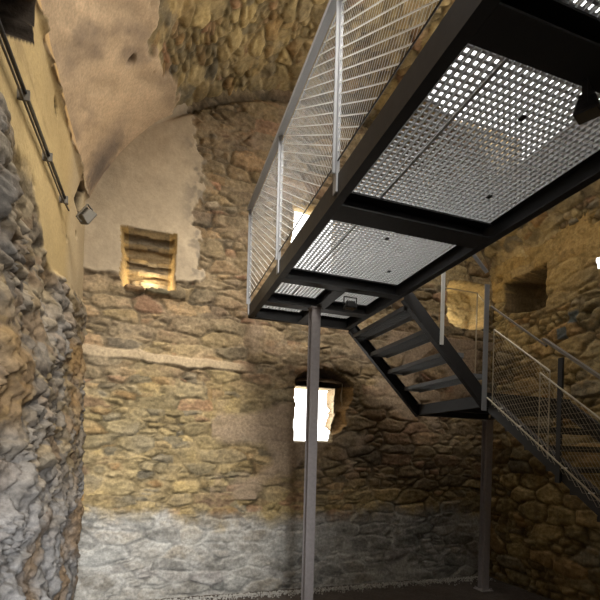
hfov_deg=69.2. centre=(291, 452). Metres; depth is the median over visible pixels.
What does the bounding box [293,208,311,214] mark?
window
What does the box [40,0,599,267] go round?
ceiling
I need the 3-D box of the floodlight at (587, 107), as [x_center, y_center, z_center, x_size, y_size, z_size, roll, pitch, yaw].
[1.213,-1.441,1.777,0.091,0.134,0.153,2,0,44]
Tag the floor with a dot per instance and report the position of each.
(464, 590)
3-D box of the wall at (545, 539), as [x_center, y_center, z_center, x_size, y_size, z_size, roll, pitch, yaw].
[4.462,-0.460,3.226,0.607,5.100,7.820,2,0,-18]
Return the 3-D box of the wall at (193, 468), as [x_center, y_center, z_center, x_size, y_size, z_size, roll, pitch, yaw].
[0.267,-1.563,6.086,6.754,7.020,0.697,2,0,-18]
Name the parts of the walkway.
railing post, net panel, railing post, grating panel, handrail, net panel, grating panel, grating panel, railing post, grating panel, net panel, grating panel, grating panel, grating panel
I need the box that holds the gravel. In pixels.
[159,576,494,599]
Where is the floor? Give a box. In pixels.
[155,575,551,599]
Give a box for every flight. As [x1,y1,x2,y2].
[348,173,488,416]
[486,306,599,521]
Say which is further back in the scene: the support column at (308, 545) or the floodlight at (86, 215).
the support column at (308, 545)
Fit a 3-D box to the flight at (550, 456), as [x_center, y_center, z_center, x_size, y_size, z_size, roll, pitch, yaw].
[3.031,0.225,3.221,1.188,3.433,3.088,2,0,-18]
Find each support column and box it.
[301,306,321,599]
[473,420,494,591]
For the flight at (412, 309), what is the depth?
4.76 m
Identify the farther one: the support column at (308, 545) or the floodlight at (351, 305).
the support column at (308, 545)
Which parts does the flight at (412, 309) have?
railing post, handrail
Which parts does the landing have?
guard rod, newel post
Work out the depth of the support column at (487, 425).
5.96 m
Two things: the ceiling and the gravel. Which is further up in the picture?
the ceiling
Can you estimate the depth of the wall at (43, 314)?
2.97 m
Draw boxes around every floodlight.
[76,204,96,224]
[343,296,356,310]
[572,78,599,124]
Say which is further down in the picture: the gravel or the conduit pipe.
the gravel
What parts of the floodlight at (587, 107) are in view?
lamp glass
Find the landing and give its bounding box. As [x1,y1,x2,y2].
[416,284,570,419]
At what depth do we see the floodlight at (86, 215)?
3.97 m
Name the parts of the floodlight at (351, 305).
lamp glass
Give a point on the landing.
(467, 407)
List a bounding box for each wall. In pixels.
[0,0,89,599]
[74,87,518,599]
[489,211,599,599]
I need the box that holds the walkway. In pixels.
[246,0,599,329]
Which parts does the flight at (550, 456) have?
handrail, net panel, net frame, railing post, net frame, net panel, handrail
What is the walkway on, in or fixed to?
on the support column at (308, 545)
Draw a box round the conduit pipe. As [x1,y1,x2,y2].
[0,20,69,210]
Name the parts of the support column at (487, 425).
plate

